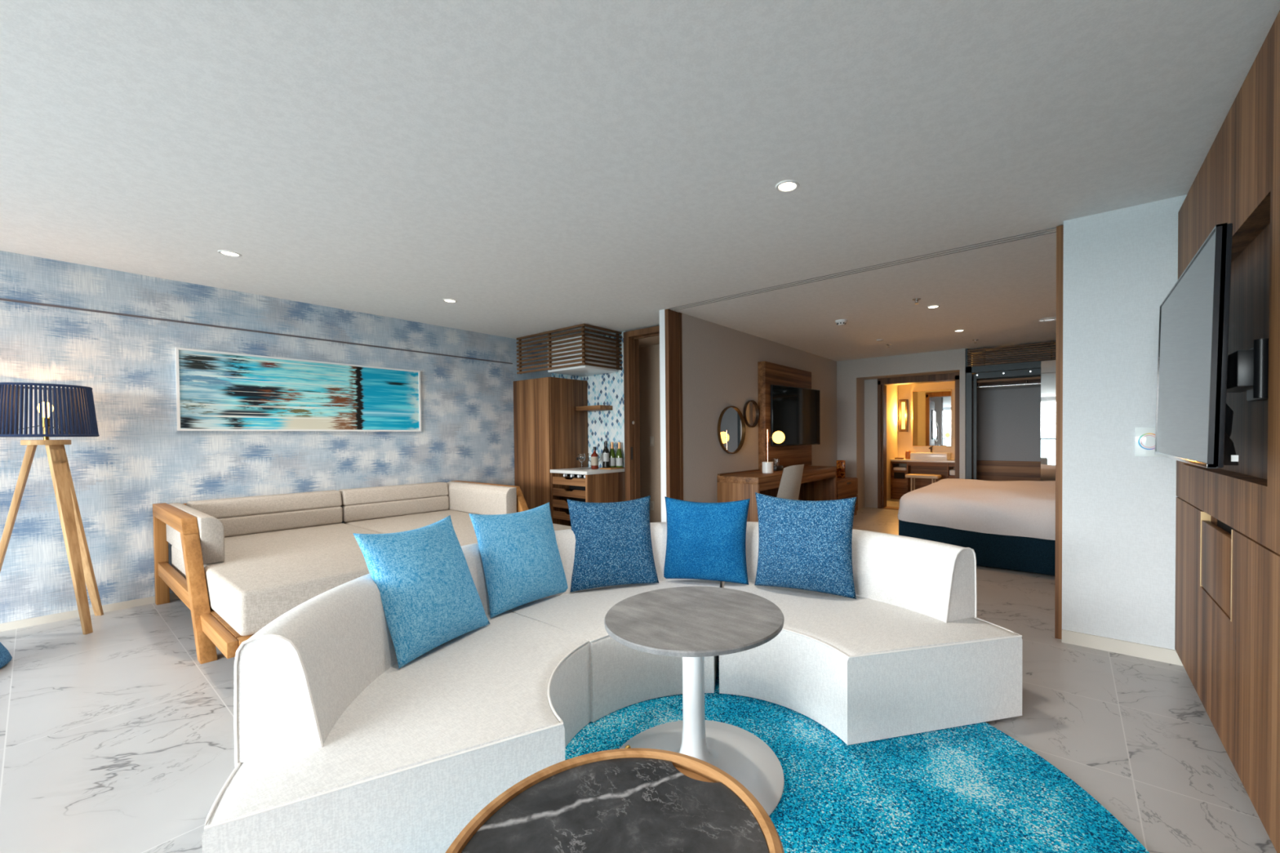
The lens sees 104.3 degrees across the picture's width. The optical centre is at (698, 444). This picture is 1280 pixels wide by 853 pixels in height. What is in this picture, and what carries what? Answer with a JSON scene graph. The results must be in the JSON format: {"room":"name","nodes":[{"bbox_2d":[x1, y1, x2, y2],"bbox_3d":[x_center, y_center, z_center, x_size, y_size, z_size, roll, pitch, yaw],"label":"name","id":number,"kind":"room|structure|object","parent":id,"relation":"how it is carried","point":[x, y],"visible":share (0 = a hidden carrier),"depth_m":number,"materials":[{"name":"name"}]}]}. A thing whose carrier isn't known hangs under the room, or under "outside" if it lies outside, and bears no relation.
{"room":"hotel room","nodes":[
{"label":"hotel room","id":0,"kind":"room"},
{"bbox_2d":[0,250,551,623],"bbox_3d":[-4.607,-0.023,3.371,0.150,2.509,8.800,0,1,37],"label":"wall","id":1,"kind":"structure","parent":0,"point":[139,459],"depth_m":3.85,"materials":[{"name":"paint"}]},
{"bbox_2d":[0,592,178,631],"bbox_3d":[-4.723,1.212,3.086,0.012,0.052,7.980,0,1,37],"label":"baseboard","id":2,"kind":"structure","parent":1,"relation":"attached to","point":[141,602],"depth_m":3.47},
{"bbox_2d":[0,297,512,364],"bbox_3d":[-4.740,-0.951,3.057,0.006,0.014,7.990,0,1,37],"label":"trim","id":3,"kind":"structure","parent":1,"relation":"attached to","point":[1,299],"depth_m":4.08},
{"bbox_2d":[174,346,421,431],"bbox_3d":[-3.559,-0.449,4.622,0.032,0.654,1.828,0,1,37],"label":"framed painting","id":4,"kind":"object","parent":1,"relation":"attached to","point":[216,390],"visible":1,"depth_m":4.44,"materials":[{"name":"fabric"}]},
{"bbox_2d":[551,331,625,467],"bbox_3d":[-1.388,-0.096,6.378,1.418,2.509,0.130,0,1,37],"label":"wall","id":5,"kind":"structure","parent":0,"point":[606,389],"depth_m":6.10,"materials":[{"name":"tile"}]},
{"bbox_2d":[547,334,617,376],"bbox_3d":[-1.387,-1.050,5.936,0.675,0.370,0.524,0,1,37],"label":"air conditioner","id":6,"kind":"object","parent":5,"relation":"attached to","point":[579,371],"visible":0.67,"depth_m":5.75,"materials":[{"name":"white paint"}]},
{"bbox_2d":[575,404,612,411],"bbox_3d":[-1.285,-0.443,6.086,0.447,0.054,0.198,0,1,37],"label":"floating shelf","id":7,"kind":"object","parent":5,"relation":"attached to","point":[597,407],"visible":1,"depth_m":6.00,"materials":[{"name":"brown wood"}]},
{"bbox_2d":[623,325,659,501],"bbox_3d":[-0.444,-0.082,5.659,0.955,2.490,0.175,0,1,37],"label":"door","id":8,"kind":"structure","parent":5,"relation":"in","point":[631,341],"depth_m":5.86,"materials":[{"name":"brown wood"}]},
{"bbox_2d":[0,498,1276,852],"bbox_3d":[0.511,1.230,3.482,8.233,0.080,15.050,0,1,37],"label":"floor","id":9,"kind":"structure","parent":0,"point":[116,737],"depth_m":2.09,"materials":[{"name":"white stone"}]},
{"bbox_2d":[0,642,12,668],"bbox_3d":[-4.081,1.035,2.571,0.594,0.412,0.594,0,1,37],"label":"pouf","id":10,"kind":"object","parent":9,"relation":"on","point":[6,657],"visible":1,"depth_m":2.75,"materials":[{"name":"blue fabric"}]},
{"bbox_2d":[0,382,103,634],"bbox_3d":[-4.271,0.425,3.201,0.525,1.613,0.539,0,1,37],"label":"floor lamp","id":11,"kind":"object","parent":9,"relation":"on","point":[76,416],"visible":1,"depth_m":3.19,"materials":[{"name":"brown wood"}]},
{"bbox_2d":[152,480,571,664],"bbox_3d":[-2.562,0.819,4.061,2.267,0.772,2.360,0,1,37],"label":"daybed","id":12,"kind":"object","parent":9,"relation":"on","point":[240,564],"visible":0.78,"depth_m":3.61,"materials":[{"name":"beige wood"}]},
{"bbox_2d":[168,502,225,564],"bbox_3d":[-3.539,0.601,3.471,1.220,0.294,0.110,0,1,37],"label":"cushion","id":13,"kind":"object","parent":12,"relation":"on","point":[209,531],"depth_m":3.12,"materials":[{"name":"beige fabric"}]},
{"bbox_2d":[186,489,342,537],"bbox_3d":[-3.659,0.588,4.234,0.184,0.298,0.994,0,1,37],"label":"cushion","id":14,"kind":"object","parent":12,"relation":"on","point":[260,514],"depth_m":4.19,"materials":[{"name":"beige fabric"}]},
{"bbox_2d":[171,522,381,635],"bbox_3d":[-2.843,0.860,3.583,2.105,0.234,1.107,0,1,37],"label":"seat cushion","id":15,"kind":"object","parent":12,"relation":"on","point":[262,575],"depth_m":2.97,"materials":[{"name":"beige fabric"}]},
{"bbox_2d":[338,481,448,522],"bbox_3d":[-3.064,0.570,5.032,0.184,0.298,0.974,0,1,37],"label":"cushion","id":16,"kind":"object","parent":12,"relation":"on","point":[366,504],"depth_m":4.92,"materials":[{"name":"beige fabric"}]},
{"bbox_2d":[344,509,571,546],"bbox_3d":[-2.181,0.841,4.470,2.105,0.234,1.099,0,1,37],"label":"seat cushion","id":17,"kind":"object","parent":12,"relation":"on","point":[463,526],"depth_m":4.59,"materials":[{"name":"beige fabric"}]},
{"bbox_2d":[446,481,516,515],"bbox_3d":[-2.294,0.565,5.142,1.220,0.294,0.116,0,1,37],"label":"cushion","id":18,"kind":"object","parent":12,"relation":"on","point":[473,498],"depth_m":5.02,"materials":[{"name":"beige fabric"}]},
{"bbox_2d":[201,542,591,852],"bbox_3d":[-0.915,0.871,1.906,0.932,0.712,1.522,-1,1,-5],"label":"module","id":19,"kind":"object","parent":9,"relation":"on","point":[340,748],"visible":0.69,"depth_m":1.43,"materials":[{"name":"white fabric"}]},
{"bbox_2d":[352,515,489,668],"bbox_3d":[-1.154,0.593,2.118,0.271,0.498,0.470,0,1,20],"label":"cushion","id":20,"kind":"object","parent":19,"relation":"on","point":[430,598],"visible":1,"depth_m":2.02,"materials":[{"name":"fabric"}]},
{"bbox_2d":[468,502,568,617],"bbox_3d":[-0.926,0.586,2.625,0.229,0.492,0.500,0,1,34],"label":"cushion","id":21,"kind":"object","parent":19,"relation":"on","point":[519,552],"visible":1,"depth_m":2.53,"materials":[{"name":"fabric"}]},
{"bbox_2d":[513,377,588,512],"bbox_3d":[-1.871,0.180,6.297,0.733,1.968,0.583,0,1,37],"label":"tall cabinet","id":22,"kind":"object","parent":9,"relation":"on","point":[549,433],"visible":0.65,"depth_m":6.05,"materials":[{"name":"brown wood"}]},
{"bbox_2d":[550,466,625,526],"bbox_3d":[-1.310,0.730,5.885,0.656,0.872,0.591,0,1,37],"label":"cabinet","id":23,"kind":"object","parent":9,"relation":"on","point":[598,486],"depth_m":5.74,"materials":[{"name":"wood"}]},
{"bbox_2d":[569,474,582,477],"bbox_3d":[-1.406,0.361,5.760,0.048,0.047,0.194,0,1,37],"label":"bottle","id":24,"kind":"object","parent":23,"relation":"on","point":[571,475],"visible":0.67,"depth_m":5.71,"materials":[{"name":"black glass"}]},
{"bbox_2d":[577,453,585,469],"bbox_3d":[-1.380,0.203,5.848,0.086,0.185,0.086,0,1,37],"label":"wine glass","id":25,"kind":"object","parent":23,"relation":"on","point":[581,457],"visible":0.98,"depth_m":5.82,"materials":[{"name":"clear"}]},
{"bbox_2d":[577,453,585,462],"bbox_3d":[-1.380,0.163,5.847,0.086,0.105,0.086,0,1,37],"label":"bowl","id":26,"kind":"object","parent":25,"relation":"on","point":[581,457],"depth_m":5.82,"materials":[{"name":"clear glass"}]},
{"bbox_2d":[550,466,624,475],"bbox_3d":[-1.313,0.313,5.879,0.656,0.037,0.591,0,1,37],"label":"countertop","id":27,"kind":"structure","parent":23,"relation":"on","point":[587,471],"depth_m":5.70,"materials":[{"name":"stone"}]},
{"bbox_2d":[586,453,592,468],"bbox_3d":[-1.296,0.200,5.960,0.086,0.185,0.086,0,1,37],"label":"wine glass","id":28,"kind":"object","parent":23,"relation":"on","point":[588,456],"visible":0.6,"depth_m":5.93,"materials":[{"name":"clear"}]},
{"bbox_2d":[586,453,592,462],"bbox_3d":[-1.296,0.160,5.959,0.086,0.105,0.086,0,1,37],"label":"bowl","id":29,"kind":"object","parent":28,"relation":"on","point":[588,456],"depth_m":5.92,"materials":[{"name":"clear glass"}]},
{"bbox_2d":[591,446,598,469],"bbox_3d":[-1.228,0.161,5.858,0.084,0.265,0.084,0,1,37],"label":"bottle","id":30,"kind":"object","parent":23,"relation":"on","point":[594,456],"visible":1,"depth_m":5.83,"materials":[{"name":"brown glass"}]},
{"bbox_2d":[596,453,601,468],"bbox_3d":[-1.224,0.198,6.056,0.086,0.185,0.086,0,1,37],"label":"wine glass","id":31,"kind":"object","parent":23,"relation":"on","point":[598,454],"visible":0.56,"depth_m":6.03,"materials":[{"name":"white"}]},
{"bbox_2d":[596,453,601,461],"bbox_3d":[-1.225,0.158,6.056,0.086,0.105,0.086,0,1,37],"label":"bowl","id":32,"kind":"object","parent":31,"relation":"on","point":[599,454],"depth_m":6.03,"materials":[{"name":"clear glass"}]},
{"bbox_2d":[600,466,624,469],"bbox_3d":[-1.026,0.285,5.887,0.190,0.014,0.222,0,1,37],"label":"serving tray","id":33,"kind":"object","parent":23,"relation":"on","point":[614,468],"visible":0.84,"depth_m":5.81,"materials":[{"name":"orange wood"}]},
{"bbox_2d":[603,440,609,467],"bbox_3d":[-1.094,0.119,5.870,0.076,0.318,0.076,0,1,37],"label":"bottle","id":34,"kind":"object","parent":33,"relation":"on","point":[606,451],"visible":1,"depth_m":5.84,"materials":[{"name":"black glass"}]},
{"bbox_2d":[608,442,615,467],"bbox_3d":[-1.033,0.125,5.931,0.080,0.303,0.080,0,1,37],"label":"bottle","id":35,"kind":"object","parent":33,"relation":"on","point":[612,455],"visible":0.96,"depth_m":5.90,"materials":[{"name":"green glass"}]},
{"bbox_2d":[616,442,622,467],"bbox_3d":[-0.942,0.125,5.907,0.080,0.303,0.080,0,1,37],"label":"bottle","id":36,"kind":"object","parent":33,"relation":"on","point":[619,454],"visible":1,"depth_m":5.88,"materials":[{"name":"green glass"}]},
{"bbox_2d":[506,521,722,722],"bbox_3d":[-0.317,0.852,2.801,1.138,0.712,1.242,0,1,37],"label":"module","id":37,"kind":"object","parent":9,"relation":"on","point":[621,676],"visible":0.19,"depth_m":2.36,"materials":[{"name":"white fabric"}]},
{"bbox_2d":[567,495,658,591],"bbox_3d":[-0.508,0.576,2.937,0.510,0.497,0.251,-1,1,-18],"label":"cushion","id":38,"kind":"object","parent":37,"relation":"on","point":[614,547],"visible":0.98,"depth_m":2.88,"materials":[{"name":"fabric"}]},
{"bbox_2d":[663,496,750,584],"bbox_3d":[0.042,0.572,2.974,0.535,0.495,0.182,0,1,15],"label":"cushion","id":39,"kind":"object","parent":37,"relation":"on","point":[707,541],"visible":1,"depth_m":2.91,"materials":[{"name":"fabric"}]},
{"bbox_2d":[716,465,836,522],"bbox_3d":[1.088,0.728,6.290,0.529,0.826,2.220,0,1,37],"label":"writing desk","id":40,"kind":"object","parent":9,"relation":"on","point":[818,482],"visible":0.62,"depth_m":5.61,"materials":[{"name":"brown wood"}]},
{"bbox_2d":[762,429,784,473],"bbox_3d":[0.892,0.082,5.877,0.268,0.516,0.147,0,1,5],"label":"desk lamp","id":41,"kind":"object","parent":40,"relation":"on","point":[778,437],"visible":1,"depth_m":5.82,"materials":[{"name":"white ceramic"}]},
{"bbox_2d":[773,465,782,471],"bbox_3d":[0.976,0.303,6.277,0.135,0.062,0.180,0,1,37],"label":"box","id":42,"kind":"object","parent":40,"relation":"on","point":[779,468],"visible":0.61,"depth_m":6.20,"materials":[{"name":"black plastic"}]},
{"bbox_2d":[773,458,779,466],"bbox_3d":[0.986,0.230,6.231,0.072,0.085,0.072,0,1,37],"label":"drinking glass","id":43,"kind":"object","parent":42,"relation":"on","point":[776,461],"visible":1,"depth_m":6.21,"materials":[{"name":"clear"}]},
{"bbox_2d":[777,464,804,500],"bbox_3d":[0.903,0.685,5.367,0.481,0.946,0.540,0,1,37],"label":"desk chair","id":44,"kind":"object","parent":9,"relation":"on","point":[791,478],"visible":0.53,"depth_m":5.16,"materials":[{"name":"beige fabric"}]},
{"bbox_2d":[836,477,857,515],"bbox_3d":[2.033,0.821,7.559,0.530,0.585,0.860,0,1,37],"label":"chest","id":45,"kind":"object","parent":9,"relation":"on","point":[846,487],"visible":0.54,"depth_m":7.43,"materials":[{"name":"brown wood"}]},
{"bbox_2d":[836,460,845,478],"bbox_3d":[2.230,0.386,7.739,0.130,0.274,0.060,0,1,37],"label":"glass block","id":46,"kind":"object","parent":45,"relation":"on","point":[841,464],"visible":0.94,"depth_m":7.71,"materials":[{"name":"glass"}]},
{"bbox_2d":[564,656,1149,852],"bbox_3d":[0.192,1.217,1.636,2.314,0.010,2.314,0,1,37],"label":"round rug","id":47,"kind":"object","parent":9,"relation":"on","point":[975,788],"visible":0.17,"depth_m":1.72,"materials":[{"name":"carpet"}]},
{"bbox_2d":[445,745,784,852],"bbox_3d":[-0.170,1.022,0.995,0.692,0.401,0.692,0,1,37],"label":"coffee table","id":48,"kind":"object","parent":47,"relation":"on","point":[626,800],"visible":1,"depth_m":1.12,"materials":[{"name":"stone"}]},
{"bbox_2d":[674,766,713,782],"bbox_3d":[-0.171,0.856,0.992,0.632,0.020,0.632,0,1,37],"label":"tray","id":49,"kind":"object","parent":48,"relation":"on","point":[682,774],"depth_m":1.25,"materials":[{"name":"brown wood"}]},
{"bbox_2d":[604,586,784,815],"bbox_3d":[-0.015,0.916,1.825,0.657,0.588,0.666,0,1,37],"label":"pedestal table","id":50,"kind":"object","parent":47,"relation":"on","point":[693,624],"visible":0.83,"depth_m":1.79,"materials":[{"name":"grey concrete"}]},
{"bbox_2d":[719,521,1022,745],"bbox_3d":[0.663,0.849,2.509,1.623,0.712,0.955,0,1,37],"label":"module","id":51,"kind":"object","parent":9,"relation":"on","point":[912,654],"visible":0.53,"depth_m":2.18,"materials":[{"name":"white fabric"}]},
{"bbox_2d":[754,492,856,599],"bbox_3d":[0.582,0.549,2.745,0.570,0.540,0.175,0,1,27],"label":"cushion","id":52,"kind":"object","parent":51,"relation":"on","point":[803,544],"visible":1,"depth_m":2.67,"materials":[{"name":"fabric"}]},
{"bbox_2d":[890,458,955,499],"bbox_3d":[4.529,0.678,9.390,1.555,0.772,0.545,0,1,37],"label":"vanity unit","id":53,"kind":"object","parent":9,"relation":"on","point":[900,485],"visible":0.53,"depth_m":9.52,"materials":[{"name":"wood"}]},
{"bbox_2d":[893,466,906,470],"bbox_3d":[3.970,0.474,9.681,0.240,0.060,0.250,0,1,37],"label":"folded towel","id":54,"kind":"object","parent":53,"relation":"in","point":[894,468],"visible":0.74,"depth_m":9.58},
{"bbox_2d":[890,458,955,462],"bbox_3d":[4.527,0.311,9.385,1.555,0.037,0.545,0,1,37],"label":"countertop","id":55,"kind":"structure","parent":53,"relation":"on","point":[893,460],"depth_m":9.31,"materials":[{"name":"stone"}]},
{"bbox_2d":[905,450,911,459],"bbox_3d":[4.123,0.204,9.717,0.110,0.172,0.110,0,1,37],"label":"jar","id":56,"kind":"object","parent":55,"relation":"on","point":[907,452],"visible":0.91,"depth_m":9.68,"materials":[{"name":"ceramic"}]},
{"bbox_2d":[910,452,950,460],"bbox_3d":[4.428,0.228,9.440,0.640,0.128,0.360,0,1,37],"label":"basin","id":57,"kind":"object","parent":55,"relation":"in","point":[915,455],"visible":0.96,"depth_m":9.28,"materials":[{"name":"white ceramic"}]},
{"bbox_2d":[949,469,955,475],"bbox_3d":[4.784,0.517,9.082,0.280,0.100,0.240,0,1,37],"label":"folded towel","id":58,"kind":"object","parent":53,"relation":"in","point":[952,472],"visible":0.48,"depth_m":9.04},
{"bbox_2d":[905,473,941,491],"bbox_3d":[4.143,0.815,9.111,0.560,0.515,0.330,0,1,37],"label":"vanity stool","id":59,"kind":"object","parent":9,"relation":"on","point":[911,476],"visible":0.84,"depth_m":9.04,"materials":[{"name":"wood"}]},
{"bbox_2d":[897,478,1055,575],"bbox_3d":[3.621,0.776,5.126,2.500,0.705,2.134,0,1,37],"label":"bed","id":60,"kind":"object","parent":9,"relation":"on","point":[1009,525],"visible":0.48,"depth_m":4.62,"materials":[{"name":"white fabric"}]},
{"bbox_2d":[897,478,1055,540],"bbox_3d":[3.621,0.614,5.124,2.495,0.382,2.130,0,1,37],"label":"duvet","id":61,"kind":"object","parent":60,"relation":"on","point":[1019,509],"depth_m":4.69,"materials":[{"name":"white fabric"}]},
{"bbox_2d":[965,341,1056,480],"bbox_3d":[5.110,-0.154,6.852,2.395,2.509,0.698,0,1,37],"label":"open closet","id":62,"kind":"object","parent":9,"relation":"on","point":[1003,408],"visible":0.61,"depth_m":7.40,"materials":[{"name":"grey"}]},
{"bbox_2d":[972,376,1040,385],"bbox_3d":[5.167,-0.930,6.881,2.345,0.030,0.500,0,1,37],"label":"shelf","id":63,"kind":"object","parent":62,"relation":"attached to","point":[1027,380],"depth_m":7.24,"materials":[{"name":"brown wood"}]},
{"bbox_2d":[1040,360,1056,480],"bbox_3d":[5.076,-0.016,6.422,1.035,2.223,0.020,0,1,37],"label":"mirror door","id":64,"kind":"structure","parent":62,"relation":"attached to","point":[1047,367],"depth_m":6.67,"materials":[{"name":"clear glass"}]},
{"bbox_2d":[1174,497,1279,852],"bbox_3d":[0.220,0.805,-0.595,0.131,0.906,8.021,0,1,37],"label":"lower cabinet","id":65,"kind":"object","parent":9,"relation":"on","point":[1227,618],"visible":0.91,"depth_m":1.71,"materials":[{"name":"brown wood"}]},
{"bbox_2d":[0,0,1279,364],"bbox_3d":[0.476,-1.368,3.420,8.233,0.100,15.100,0,1,37],"label":"ceiling","id":66,"kind":"structure","parent":0,"point":[534,166],"depth_m":2.14,"materials":[{"name":"paint"}]},
{"bbox_2d":[217,249,241,257],"bbox_3d":[-3.157,-1.285,3.333,0.120,0.006,0.120,0,1,37],"label":"recessed light","id":67,"kind":"object","parent":66,"relation":"in","point":[228,253],"visible":1,"depth_m":3.33,"materials":[{"name":"white paint"}]},
{"bbox_2d":[442,298,457,302],"bbox_3d":[-2.269,-1.311,4.518,0.120,0.006,0.120,0,1,37],"label":"recessed light","id":68,"kind":"object","parent":66,"relation":"in","point":[449,300],"visible":1,"depth_m":4.52,"materials":[{"name":"white paint"}]},
{"bbox_2d":[516,323,622,373],"bbox_3d":[-1.601,-1.112,6.064,1.278,0.451,0.575,0,1,37],"label":"cover","id":69,"kind":"object","parent":66,"relation":"attached to","point":[582,329],"visible":1,"depth_m":5.75,"materials":[{"name":"brown wood"}]},
{"bbox_2d":[775,179,799,192],"bbox_3d":[0.449,-1.299,2.493,0.120,0.006,0.120,0,1,37],"label":"recessed light","id":70,"kind":"object","parent":66,"relation":"in","point":[788,185],"visible":1,"depth_m":2.49,"materials":[{"name":"white paint"}]},
{"bbox_2d":[835,319,847,325],"bbox_3d":[1.569,-1.332,5.426,0.132,0.052,0.132,0,1,37],"label":"smoke detector","id":71,"kind":"object","parent":66,"relation":"attached to","point":[840,322],"visible":1,"depth_m":5.39,"materials":[{"name":"white paint"}]},
{"bbox_2d":[670,226,1056,310],"bbox_3d":[1.917,-1.325,3.267,5.440,0.004,0.085,0,1,37],"label":"trim","id":72,"kind":"structure","parent":66,"relation":"attached to","point":[1055,227],"depth_m":3.65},
{"bbox_2d":[912,297,920,303],"bbox_3d":[2.028,-1.328,4.595,0.076,0.040,0.076,0,1,37],"label":"sprinkler","id":73,"kind":"object","parent":66,"relation":"attached to","point":[916,300],"visible":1,"depth_m":4.58,"materials":[{"name":"silver metal"}]},
{"bbox_2d":[926,305,940,308],"bbox_3d":[2.311,-1.352,4.863,0.120,0.006,0.120,0,1,37],"label":"recessed light","id":74,"kind":"object","parent":66,"relation":"in","point":[930,306],"visible":1,"depth_m":4.85,"materials":[{"name":"white paint"}]},
{"bbox_2d":[953,329,964,332],"bbox_3d":[3.164,-1.377,5.997,0.120,0.006,0.120,0,1,37],"label":"recessed light","id":75,"kind":"object","parent":66,"relation":"in","point":[956,331],"visible":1,"depth_m":6.01,"materials":[{"name":"white paint"}]},
{"bbox_2d":[1038,316,1056,321],"bbox_3d":[3.853,-1.370,5.431,0.200,0.012,0.200,0,1,37],"label":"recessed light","id":76,"kind":"object","parent":66,"relation":"in","point":[1051,318],"visible":0.88,"depth_m":5.41,"materials":[{"name":"white paint"}]},
{"bbox_2d":[639,344,661,522],"bbox_3d":[-0.409,-0.102,6.278,1.640,2.509,0.100,0,1,37],"label":"wall","id":77,"kind":"structure","parent":0,"point":[649,356],"depth_m":6.37,"materials":[{"name":"paper"}]},
{"bbox_2d":[638,335,659,346],"bbox_3d":[-0.605,-1.307,6.092,1.740,0.087,0.390,0,1,37],"label":"trim","id":78,"kind":"structure","parent":77,"relation":"attached to","point":[652,340],"depth_m":6.08,"materials":[{"name":"wood"}]},
{"bbox_2d":[649,436,654,446],"bbox_3d":[-0.595,-0.040,6.348,0.070,0.125,0.012,0,1,37],"label":"light switch","id":79,"kind":"object","parent":77,"relation":"attached to","point":[651,438],"visible":1,"depth_m":6.34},
{"bbox_2d":[649,501,654,510],"bbox_3d":[-0.596,0.790,6.367,0.070,0.115,0.011,0,1,37],"label":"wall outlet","id":80,"kind":"object","parent":77,"relation":"attached to","point":[651,503],"visible":1,"depth_m":6.36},
{"bbox_2d":[681,312,836,502],"bbox_3d":[1.074,-0.122,6.804,0.110,2.509,4.283,0,1,37],"label":"wall","id":81,"kind":"structure","parent":0,"point":[720,362],"depth_m":5.66,"materials":[{"name":"paint"}]},
{"bbox_2d":[659,309,666,522],"bbox_3d":[-0.287,-0.083,5.014,0.070,2.509,0.215,0,1,37],"label":"trim","id":82,"kind":"structure","parent":81,"relation":"attached to","point":[662,331],"depth_m":4.92,"materials":[{"name":"paint"}]},
{"bbox_2d":[664,308,683,500],"bbox_3d":[-0.240,-0.081,4.979,0.045,2.506,0.215,0,1,37],"label":"door frame","id":83,"kind":"structure","parent":81,"relation":"in","point":[673,319],"depth_m":4.96,"materials":[{"name":"brown wood"}]},
{"bbox_2d":[717,405,745,453],"bbox_3d":[0.393,-0.168,5.768,0.033,0.556,0.556,0,1,37],"label":"wall mirror","id":84,"kind":"object","parent":81,"relation":"attached to","point":[731,424],"visible":1,"depth_m":5.76,"materials":[{"name":"clear mirror"}]},
{"bbox_2d":[742,400,759,427],"bbox_3d":[0.658,-0.378,6.123,0.033,0.336,0.336,0,1,37],"label":"wall mirror","id":85,"kind":"object","parent":81,"relation":"attached to","point":[751,410],"visible":0.98,"depth_m":6.13,"materials":[{"name":"mirror"}]},
{"bbox_2d":[746,401,757,426],"bbox_3d":[0.651,-0.378,6.128,0.006,0.312,0.312,0,1,37],"label":"mirror glass","id":86,"kind":"object","parent":85,"relation":"attached to","point":[751,406],"depth_m":6.13,"materials":[{"name":"mirror"}]},
{"bbox_2d":[757,360,811,471],"bbox_3d":[1.222,-0.368,6.821,0.104,1.381,1.410,0,1,37],"label":"backboard","id":87,"kind":"object","parent":81,"relation":"attached to","point":[768,373],"visible":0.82,"depth_m":6.45,"materials":[{"name":"brown wood"}]},
{"bbox_2d":[770,384,820,445],"bbox_3d":[1.289,-0.378,6.740,0.156,0.780,1.151,0,1,45],"label":"television","id":88,"kind":"object","parent":87,"relation":"attached to","point":[794,411],"visible":1,"depth_m":6.64,"materials":[{"name":"black plastic"}]},
{"bbox_2d":[836,359,864,509],"bbox_3d":[2.670,-0.163,8.572,0.335,2.509,0.560,0,1,37],"label":"wall","id":89,"kind":"structure","parent":0,"point":[850,388],"depth_m":8.35,"materials":[{"name":"paint"}]},
{"bbox_2d":[864,378,877,507],"bbox_3d":[3.020,-0.013,8.570,0.230,2.205,0.150,0,1,37],"label":"wall","id":90,"kind":"structure","parent":0,"point":[870,385],"depth_m":8.51,"materials":[{"name":"paint"}]},
{"bbox_2d":[880,506,898,510],"bbox_3d":[3.624,1.085,8.156,1.130,0.012,0.230,0,1,37],"label":"trim","id":91,"kind":"structure","parent":90,"relation":"attached to","point":[886,507],"depth_m":8.36,"materials":[{"name":"brown wood"}]},
{"bbox_2d":[877,373,959,508],"bbox_3d":[3.643,-0.011,8.118,1.310,2.205,0.230,0,1,37],"label":"door frame","id":92,"kind":"structure","parent":90,"relation":"in","point":[882,383],"depth_m":8.39,"materials":[{"name":"brown wood"}]},
{"bbox_2d":[886,384,897,500],"bbox_3d":[3.528,-0.183,9.435,0.100,2.509,1.850,0,1,37],"label":"wall","id":93,"kind":"structure","parent":0,"point":[891,390],"depth_m":9.67,"materials":[{"name":"paint"}]},
{"bbox_2d":[856,348,971,379],"bbox_3d":[3.440,-1.262,7.968,1.615,0.304,0.570,0,1,37],"label":"wall","id":94,"kind":"structure","parent":0,"point":[946,362],"depth_m":7.72,"materials":[{"name":"paint"}]},
{"bbox_2d":[897,373,973,469],"bbox_3d":[4.837,-0.195,9.551,2.060,2.509,0.100,0,1,37],"label":"wall","id":95,"kind":"structure","parent":0,"point":[904,391],"depth_m":9.88,"materials":[{"name":"paint"}]},
{"bbox_2d":[898,399,907,431],"bbox_3d":[4.129,-0.577,9.954,0.150,0.650,0.082,0,1,37],"label":"wall sconce","id":96,"kind":"object","parent":95,"relation":"attached to","point":[903,403],"visible":1,"depth_m":9.92,"materials":[{"name":"glass"}]},
{"bbox_2d":[912,389,951,446],"bbox_3d":[4.559,-0.508,9.663,0.710,1.095,0.039,0,1,37],"label":"bathroom mirror","id":97,"kind":"object","parent":95,"relation":"attached to","point":[931,409],"visible":1,"depth_m":9.64,"materials":[{"name":"clear mirror"}]},
{"bbox_2d":[959,368,973,479],"bbox_3d":[4.112,-0.006,7.588,0.075,2.205,0.720,0,1,37],"label":"wall pier","id":98,"kind":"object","parent":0,"point":[962,372],"visible":0.36,"depth_m":7.29,"materials":[{"name":"paint"}]},
{"bbox_2d":[973,347,1056,374],"bbox_3d":[5.849,-0.159,6.801,3.650,2.509,0.100,0,1,37],"label":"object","id":99,"kind":"structure","parent":0,"point":[1052,348],"depth_m":7.50,"materials":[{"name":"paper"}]},
{"bbox_2d":[1062,194,1186,649],"bbox_3d":[3.204,-0.066,2.266,2.471,2.509,0.136,0,1,37],"label":"wall panel","id":100,"kind":"object","parent":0,"point":[1120,265],"visible":0.6,"depth_m":2.80,"materials":[{"name":"paint"}]},
{"bbox_2d":[1054,224,1063,639],"bbox_3d":[2.207,-0.065,3.025,0.034,2.499,0.090,0,1,37],"label":"door frame","id":101,"kind":"structure","parent":100,"relation":"attached to","point":[1060,229],"depth_m":2.99,"materials":[{"name":"brown wood"}]},
{"bbox_2d":[1062,629,1182,666],"bbox_3d":[2.395,1.149,2.803,0.541,0.075,0.012,0,1,37],"label":"baseboard","id":102,"kind":"structure","parent":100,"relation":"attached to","point":[1111,645],"depth_m":2.79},
{"bbox_2d":[1135,426,1162,457],"bbox_3d":[2.478,-0.013,2.715,0.120,0.161,0.013,0,1,37],"label":"control plate","id":103,"kind":"object","parent":100,"relation":"attached to","point":[1144,436],"visible":0.72,"depth_m":2.72,"materials":[{"name":"white paint"}]},
{"bbox_2d":[1176,10,1279,555],"bbox_3d":[0.211,-0.452,-0.615,0.130,1.597,8.021,0,1,37],"label":"wall","id":104,"kind":"structure","parent":0,"point":[1237,181],"depth_m":1.61,"materials":[{"name":"brown wood"}]},
{"bbox_2d":[1217,222,1270,479],"bbox_3d":[2.128,-0.316,1.899,0.059,0.858,1.300,0,1,37],"label":"wall niche","id":105,"kind":"object","parent":104,"relation":"in","point":[1249,307],"visible":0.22,"depth_m":1.82,"materials":[{"name":"brown wood"}]},
{"bbox_2d":[1154,222,1268,468],"bbox_3d":[1.942,-0.297,1.873,0.206,0.717,1.165,0,1,37],"label":"television","id":106,"kind":"object","parent":105,"relation":"attached to","point":[1196,371],"visible":0.91,"depth_m":1.63,"materials":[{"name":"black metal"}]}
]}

